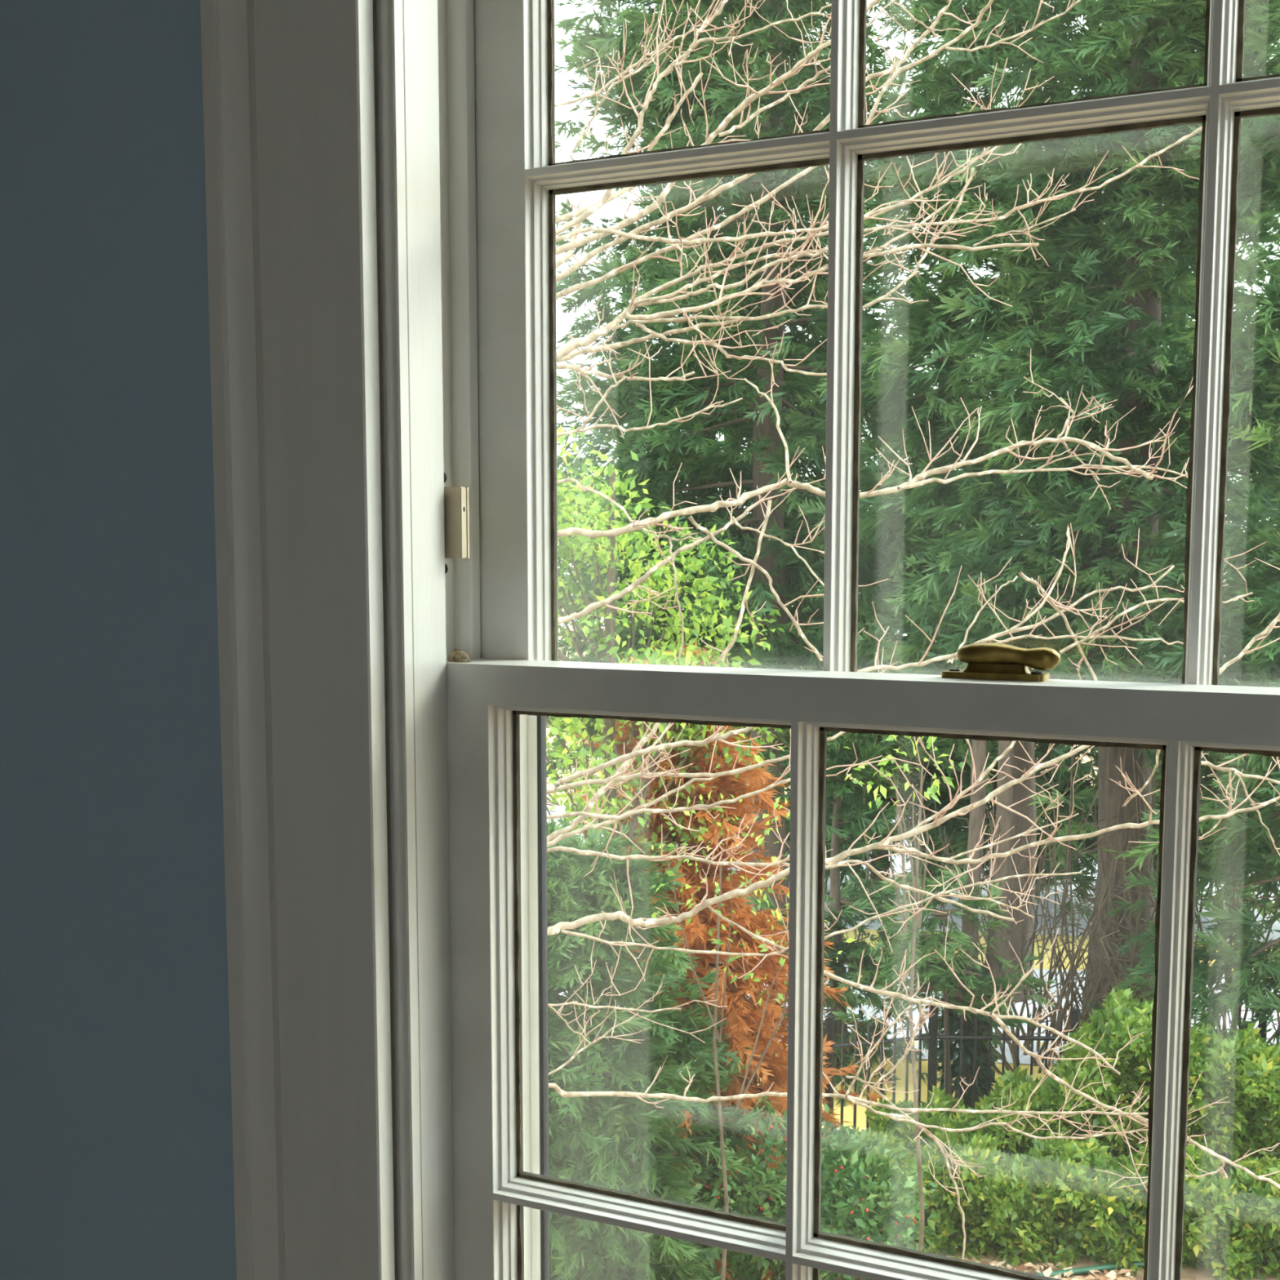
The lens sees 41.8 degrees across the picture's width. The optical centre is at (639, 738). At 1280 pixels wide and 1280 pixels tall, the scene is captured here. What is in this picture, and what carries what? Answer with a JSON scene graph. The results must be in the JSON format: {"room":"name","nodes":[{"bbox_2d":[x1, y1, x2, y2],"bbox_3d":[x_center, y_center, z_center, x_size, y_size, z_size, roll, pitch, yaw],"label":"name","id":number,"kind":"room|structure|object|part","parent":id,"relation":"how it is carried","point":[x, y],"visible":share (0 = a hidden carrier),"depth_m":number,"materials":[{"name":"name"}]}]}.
{"room":"living room","nodes":[
{"label":"living room","id":0,"kind":"room"},
{"bbox_2d":[0,0,236,1279],"bbox_3d":[0.393,0.007,1.119,5.500,2.720,0.193,3,7,27],"label":"wall","id":1,"kind":"structure","parent":0,"point":[117,1157],"depth_m":1.45,"materials":[{"name":"blue paint"}]},
{"bbox_2d":[200,0,395,1279],"bbox_3d":[-0.271,-0.080,1.331,0.142,1.965,0.033,3,7,27],"label":"window frame","id":2,"kind":"structure","parent":1,"relation":"attached to","point":[288,97],"depth_m":1.32,"materials":[{"name":"white paint"}]},
{"bbox_2d":[372,0,1279,1279],"bbox_3d":[0.245,-0.002,1.217,0.947,1.855,0.230,3,7,27],"label":"window","id":3,"kind":"structure","parent":1,"relation":"in","point":[518,671],"depth_m":1.32,"materials":[{"name":"white paint"}]},
{"bbox_2d":[444,472,447,482],"bbox_3d":[-0.161,-0.211,1.355,0.010,0.009,0.002,3,7,27],"label":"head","id":4,"kind":"object","parent":3,"relation":"attached to","point":[445,474],"visible":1,"depth_m":1.35},
{"bbox_2d":[444,563,448,573],"bbox_3d":[-0.161,-0.138,1.364,0.010,0.009,0.002,3,7,27],"label":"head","id":5,"kind":"object","parent":3,"relation":"attached to","point":[446,565],"visible":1,"depth_m":1.36},
{"bbox_2d":[444,486,469,558],"bbox_3d":[-0.158,-0.176,1.366,0.036,0.058,0.011,3,7,27],"label":"window stop","id":6,"kind":"object","parent":3,"relation":"attached to","point":[456,506],"visible":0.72,"depth_m":1.36,"materials":[{"name":"beige metal"}]},
{"bbox_3d":[-0.156,-0.176,1.370,0.036,0.058,0.002,3,7,27],"label":"plate","id":7,"kind":"part","parent":6,"relation":"part of","materials":[{"name":"beige plastic"}]},
{"bbox_2d":[448,648,471,662],"bbox_3d":[-0.148,-0.069,1.381,0.020,0.011,0.012,3,7,27],"label":"lump","id":8,"kind":"object","parent":3,"relation":"on","point":[455,655],"visible":1,"depth_m":1.38,"materials":[{"name":"beige"}]},
{"bbox_3d":[0.273,-0.453,1.194,0.924,0.907,0.046,3,7,27],"label":"sash","id":9,"kind":"part","parent":3,"relation":"part of","materials":[{"name":"white paint"}]},
{"bbox_3d":[0.001,0.595,1.377,0.265,0.410,0.029,3,7,27],"label":"glazing moulding","id":10,"kind":"part","parent":3,"relation":"part of","materials":[{"name":"white paint"}]},
{"bbox_3d":[0.001,0.182,1.329,0.265,0.410,0.029,3,7,27],"label":"glazing moulding","id":11,"kind":"part","parent":3,"relation":"part of","materials":[{"name":"white paint"}]},
{"bbox_3d":[0.030,-0.247,1.336,0.265,0.410,0.029,3,7,27],"label":"glazing moulding","id":12,"kind":"part","parent":3,"relation":"part of","materials":[{"name":"white paint"}]},
{"bbox_3d":[0.030,-0.660,1.289,0.265,0.410,0.029,3,7,27],"label":"glazing moulding","id":13,"kind":"part","parent":3,"relation":"part of","materials":[{"name":"white paint"}]},
{"bbox_3d":[0.240,0.609,1.252,0.265,0.410,0.029,3,7,27],"label":"glazing moulding","id":14,"kind":"part","parent":3,"relation":"part of","materials":[{"name":"white paint"}]},
{"bbox_3d":[0.248,0.424,1.246,0.924,0.938,0.062,3,7,27],"label":"sash","id":15,"kind":"part","parent":3,"relation":"part of","materials":[{"name":"white paint"}]},
{"bbox_3d":[0.240,0.196,1.205,0.265,0.410,0.029,3,7,27],"label":"glazing moulding","id":16,"kind":"part","parent":3,"relation":"part of","materials":[{"name":"white paint"}]},
{"bbox_2d":[941,642,1060,681],"bbox_3d":[0.259,-0.056,1.202,0.084,0.026,0.025,3,7,27],"label":"sash lock","id":17,"kind":"object","parent":3,"relation":"attached to","point":[984,660],"visible":1,"depth_m":1.19,"materials":[{"name":"gold metal"}]},
{"bbox_3d":[0.256,-0.045,1.206,0.074,0.005,0.022,3,7,27],"label":"plate","id":18,"kind":"part","parent":17,"relation":"part of","materials":[{"name":"gold metal"}]},
{"bbox_3d":[0.264,-0.059,1.199,0.074,0.019,0.025,3,7,27],"label":"lever","id":19,"kind":"part","parent":17,"relation":"part of","materials":[{"name":"gold metal"}]},
{"bbox_3d":[0.269,-0.233,1.212,0.265,0.410,0.029,3,7,27],"label":"glazing moulding","id":20,"kind":"part","parent":3,"relation":"part of","materials":[{"name":"white paint"}]},
{"bbox_3d":[0.269,-0.646,1.165,0.265,0.410,0.029,3,7,27],"label":"glazing moulding","id":21,"kind":"part","parent":3,"relation":"part of","materials":[{"name":"white paint"}]},
{"bbox_3d":[0.479,0.211,1.081,0.265,0.410,0.029,3,7,27],"label":"glazing moulding","id":22,"kind":"part","parent":3,"relation":"part of","materials":[{"name":"white paint"}]},
{"bbox_3d":[0.508,-0.219,1.087,0.265,0.410,0.029,3,7,27],"label":"glazing moulding","id":23,"kind":"part","parent":3,"relation":"part of","materials":[{"name":"white paint"}]},
{"bbox_3d":[0.508,-0.632,1.040,0.265,0.410,0.029,3,7,27],"label":"glazing moulding","id":24,"kind":"part","parent":3,"relation":"part of","materials":[{"name":"white paint"}]},
{"label":"outside","id":25,"kind":"structure","parent":0,"visible":0},
{"bbox_2d":[546,805,1279,942],"bbox_3d":[3.103,1.794,27.660,26.060,0.001,16.507,3,7,27],"label":"gravel drive","id":26,"kind":"structure","parent":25,"point":[1276,926],"depth_m":23.05,"materials":[{"name":"gravel"}]},
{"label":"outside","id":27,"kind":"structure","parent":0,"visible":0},
{"bbox_2d":[782,928,1279,977],"bbox_3d":[3.250,2.572,20.796,19.002,0.069,1.738,1,7,9],"label":"verge","id":28,"kind":"structure","parent":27,"point":[851,934],"depth_m":20.75,"materials":[{"name":"fallen yellow leaves"}]},
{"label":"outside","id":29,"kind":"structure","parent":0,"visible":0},
{"bbox_2d":[546,626,1279,1279],"bbox_3d":[14.031,1.793,28.189,120.000,0.093,120.000,3,7,27],"label":"ground","id":30,"kind":"structure","parent":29,"point":[1189,1273],"depth_m":11.79,"materials":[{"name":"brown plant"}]},
{"bbox_2d":[546,424,786,1158],"bbox_3d":[-0.295,0.728,11.791,2.447,5.858,1.668,3,7,27],"label":"broadleaf tree","id":31,"kind":"object","parent":30,"relation":"on","point":[609,751],"visible":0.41,"depth_m":11.49,"materials":[{"name":"green plant"}]},
{"bbox_2d":[546,817,786,1279],"bbox_3d":[-0.355,2.209,10.648,2.844,3.539,2.900,3,7,27],"label":"conifer","id":32,"kind":"object","parent":30,"relation":"on","point":[580,1248],"visible":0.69,"depth_m":10.29,"materials":[{"name":"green plant"}]},
{"bbox_2d":[597,981,766,1279],"bbox_3d":[0.178,2.743,11.446,2.098,2.183,1.741,2,7,13],"label":"conifer","id":33,"kind":"object","parent":30,"relation":"on","point":[691,1046],"visible":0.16,"depth_m":11.39,"materials":[{"name":"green plant"}]},
{"bbox_2d":[567,640,886,1279],"bbox_3d":[0.396,1.548,12.320,2.796,4.549,3.127,1,7,12],"label":"conifer","id":34,"kind":"object","parent":30,"relation":"on","point":[741,1011],"visible":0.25,"depth_m":11.85,"materials":[{"name":"brown plant"}]},
{"bbox_2d":[546,0,917,904],"bbox_3d":[0.753,-6.498,22.315,6.032,17.839,6.534,-5,8,-38],"label":"conifer","id":35,"kind":"object","parent":30,"relation":"on","point":[580,48],"visible":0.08,"depth_m":21.77,"materials":[{"name":"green plant"}]},
{"bbox_2d":[546,77,925,838],"bbox_3d":[1.770,-4.923,29.808,7.975,13.941,7.687,1,7,7],"label":"conifer","id":36,"kind":"object","parent":30,"relation":"on","point":[656,191],"visible":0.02,"depth_m":28.69,"materials":[{"name":"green plant"}]},
{"bbox_2d":[640,783,856,1279],"bbox_3d":[0.569,2.069,9.903,1.128,3.623,1.186,-2,7,-14],"label":"sapling","id":37,"kind":"object","parent":30,"relation":"on","point":[760,841],"visible":0.77,"depth_m":9.82,"materials":[{"name":"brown plant"}]},
{"bbox_2d":[555,0,999,951],"bbox_3d":[1.738,-5.885,19.846,6.228,17.173,6.314,4,8,33],"label":"conifer","id":38,"kind":"object","parent":30,"relation":"on","point":[767,453],"visible":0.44,"depth_m":19.40,"materials":[{"name":"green plant"}]},
{"bbox_2d":[680,1102,942,1279],"bbox_3d":[1.090,3.117,11.332,1.878,1.292,1.499,3,7,27],"label":"shrub","id":39,"kind":"object","parent":30,"relation":"on","point":[848,1212],"visible":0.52,"depth_m":11.15,"materials":[{"name":"green plant"}]},
{"bbox_2d":[741,665,943,1106],"bbox_3d":[1.881,1.341,15.635,1.928,4.238,2.129,-2,7,-16],"label":"conifer","id":40,"kind":"object","parent":30,"relation":"on","point":[842,829],"visible":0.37,"depth_m":15.58,"materials":[{"name":"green plant"}]},
{"bbox_2d":[735,389,996,905],"bbox_3d":[2.996,-1.268,23.026,4.153,7.476,4.289,-4,8,-29],"label":"evergreen tree","id":41,"kind":"object","parent":30,"relation":"on","point":[882,864],"visible":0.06,"depth_m":22.34,"materials":[{"name":"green plant"}]},
{"bbox_2d":[843,734,964,1251],"bbox_3d":[1.395,1.946,9.202,0.782,4.026,0.507,3,7,27],"label":"sapling","id":42,"kind":"object","parent":30,"relation":"on","point":[933,788],"visible":0.86,"depth_m":9.10,"materials":[{"name":"green plant"}]},
{"bbox_2d":[546,0,1279,1259],"bbox_3d":[0.660,-0.003,6.579,3.930,8.511,2.779,3,7,27],"label":"bare tree","id":43,"kind":"object","parent":30,"relation":"on","point":[563,353],"visible":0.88,"depth_m":6.28,"materials":[{"name":"beige plant"}]},
{"bbox_2d":[788,0,1075,883],"bbox_3d":[3.906,-4.567,23.721,5.082,13.679,5.800,3,7,27],"label":"conifer","id":44,"kind":"object","parent":30,"relation":"on","point":[903,44],"visible":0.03,"depth_m":23.35,"materials":[{"name":"brown plant"}]},
{"bbox_2d":[831,865,1057,1096],"bbox_3d":[2.550,2.242,14.078,1.926,2.328,1.656,3,7,27],"label":"conifer","id":45,"kind":"object","parent":30,"relation":"on","point":[935,970],"visible":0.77,"depth_m":13.92,"materials":[{"name":"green plant"}]},
{"bbox_2d":[937,739,1014,1110],"bbox_3d":[2.891,1.517,14.375,0.579,3.903,1.010,3,7,27],"label":"tree","id":46,"kind":"object","parent":30,"relation":"on","point":[979,748],"visible":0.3,"depth_m":14.20,"materials":[{"name":"brown plant"}]},
{"bbox_2d":[824,1252,1182,1279],"bbox_3d":[2.697,3.786,10.661,3.481,0.270,2.177,2,7,15],"label":"fallen leaves","id":47,"kind":"object","parent":30,"relation":"on","point":[1112,1274],"visible":0.22,"depth_m":11.50,"materials":[{"name":"brown plant"}]},
{"bbox_2d":[754,1006,1279,1157],"bbox_3d":[2.113,2.923,13.078,7.393,1.200,1.575,-2,7,-18],"label":"iron fence","id":48,"kind":"object","parent":30,"relation":"on","point":[932,1037],"visible":0.19,"depth_m":13.86,"materials":[{"name":"black metal"}]},
{"bbox_3d":[1.544,2.855,13.675,0.060,1.200,0.060,3,7,27],"label":"post","id":49,"kind":"part","parent":48,"relation":"part of","materials":[{"name":"black metal"}]},
{"bbox_3d":[1.989,2.491,13.770,0.930,0.038,0.038,-2,7,-17],"label":"rail","id":50,"kind":"part","parent":48,"relation":"part of","materials":[{"name":"black metal"}]},
{"bbox_3d":[2.434,2.824,13.946,0.060,1.200,0.060,3,7,27],"label":"post","id":51,"kind":"part","parent":48,"relation":"part of","materials":[{"name":"black metal"}]},
{"bbox_3d":[3.016,2.479,13.878,1.166,0.038,0.038,0,7,3],"label":"rail","id":52,"kind":"part","parent":48,"relation":"part of","materials":[{"name":"black metal"}]},
{"bbox_3d":[3.599,2.830,13.891,0.060,1.200,0.060,3,7,27],"label":"post","id":53,"kind":"part","parent":48,"relation":"part of","materials":[{"name":"black metal"}]},
{"bbox_3d":[5.066,2.854,13.680,0.060,1.200,0.060,3,7,27],"label":"post","id":54,"kind":"part","parent":48,"relation":"part of","materials":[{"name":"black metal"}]},
{"bbox_2d":[867,423,1168,925],"bbox_3d":[4.997,-1.069,22.201,3.981,7.065,4.106,5,8,37],"label":"tree","id":55,"kind":"object","parent":30,"relation":"on","point":[1041,750],"visible":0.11,"depth_m":21.48,"materials":[{"name":"brown plant"}]},
{"bbox_2d":[757,0,1279,1002],"bbox_3d":[4.166,-5.313,17.597,5.608,16.555,5.379,6,9,43],"label":"conifer","id":56,"kind":"object","parent":30,"relation":"on","point":[931,326],"visible":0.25,"depth_m":17.18,"materials":[{"name":"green plant"}]},
{"bbox_2d":[820,1124,1279,1279],"bbox_3d":[3.226,3.269,11.958,4.291,0.902,1.356,1,7,7],"label":"hedge","id":57,"kind":"object","parent":30,"relation":"on","point":[1037,1186],"visible":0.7,"depth_m":11.73,"materials":[{"name":"green plant"}]},
{"bbox_2d":[822,735,1279,1101],"bbox_3d":[3.810,1.589,15.341,5.212,3.817,4.041,2,7,16],"label":"thicket","id":58,"kind":"object","parent":30,"relation":"on","point":[1100,907],"visible":0.44,"depth_m":15.49,"materials":[{"name":"plant"}]},
{"bbox_2d":[853,0,1279,1055],"bbox_3d":[4.590,-4.615,15.349,5.387,15.681,4.711,5,8,35],"label":"conifer","id":59,"kind":"object","parent":30,"relation":"on","point":[1149,273],"visible":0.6,"depth_m":14.91,"materials":[{"name":"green plant"}]},
{"bbox_2d":[861,984,1279,1217],"bbox_3d":[3.725,2.772,12.894,4.177,1.695,1.389,1,7,11],"label":"shrub","id":60,"kind":"object","parent":30,"relation":"on","point":[1240,1065],"visible":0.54,"depth_m":12.57,"materials":[{"name":"green plant"}]},
{"bbox_2d":[987,334,1249,895],"bbox_3d":[6.607,-1.431,22.554,3.883,7.829,4.005,1,7,11],"label":"evergreen shrub","id":61,"kind":"object","parent":30,"relation":"on","point":[1086,782],"visible":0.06,"depth_m":22.31,"materials":[{"name":"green plant"}]},
{"bbox_2d":[960,0,1279,808],"bbox_3d":[9.300,-6.092,29.124,8.705,15.476,8.118,5,8,37],"label":"conifer","id":62,"kind":"object","parent":30,"relation":"on","point":[1261,283],"visible":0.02,"depth_m":27.41,"materials":[{"name":"brown plant"}]},
{"bbox_2d":[1026,0,1279,1046],"bbox_3d":[5.905,-3.144,13.454,4.491,13.185,4.006,-3,7,-28],"label":"conifer","id":63,"kind":"object","parent":30,"relation":"on","point":[1260,160],"visible":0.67,"depth_m":13.57,"materials":[{"name":"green plant"}]},
{"bbox_2d":[1035,1257,1279,1276],"bbox_3d":[3.685,3.665,11.614,2.228,0.044,0.241,-1,7,-5],"label":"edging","id":64,"kind":"object","parent":30,"relation":"on","point":[1082,1270],"visible":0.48,"depth_m":11.57,"materials":[{"name":"grey stone"}]},
{"bbox_2d":[1076,417,1279,923],"bbox_3d":[7.856,-1.087,21.465,4.208,7.330,4.195,0,7,4],"label":"evergreen shrub","id":65,"kind":"object","parent":30,"relation":"on","point":[1203,767],"visible":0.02,"depth_m":21.01,"materials":[{"name":"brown plant"}]},
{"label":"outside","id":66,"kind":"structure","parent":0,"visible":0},
{"bbox_2d":[559,962,1279,1064],"bbox_3d":[2.411,2.832,18.612,16.556,0.001,8.589,3,7,27],"label":"road","id":67,"kind":"structure","parent":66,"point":[1024,1059],"depth_m":17.66,"materials":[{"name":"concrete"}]},
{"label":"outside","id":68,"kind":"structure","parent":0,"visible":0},
{"bbox_2d":[757,1033,1271,1144],"bbox_3d":[2.606,3.191,15.549,10.908,0.069,2.852,1,7,10],"label":"verge","id":69,"kind":"structure","parent":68,"point":[848,1109],"depth_m":15.42,"materials":[{"name":"fallen yellow leaves"}]}
]}

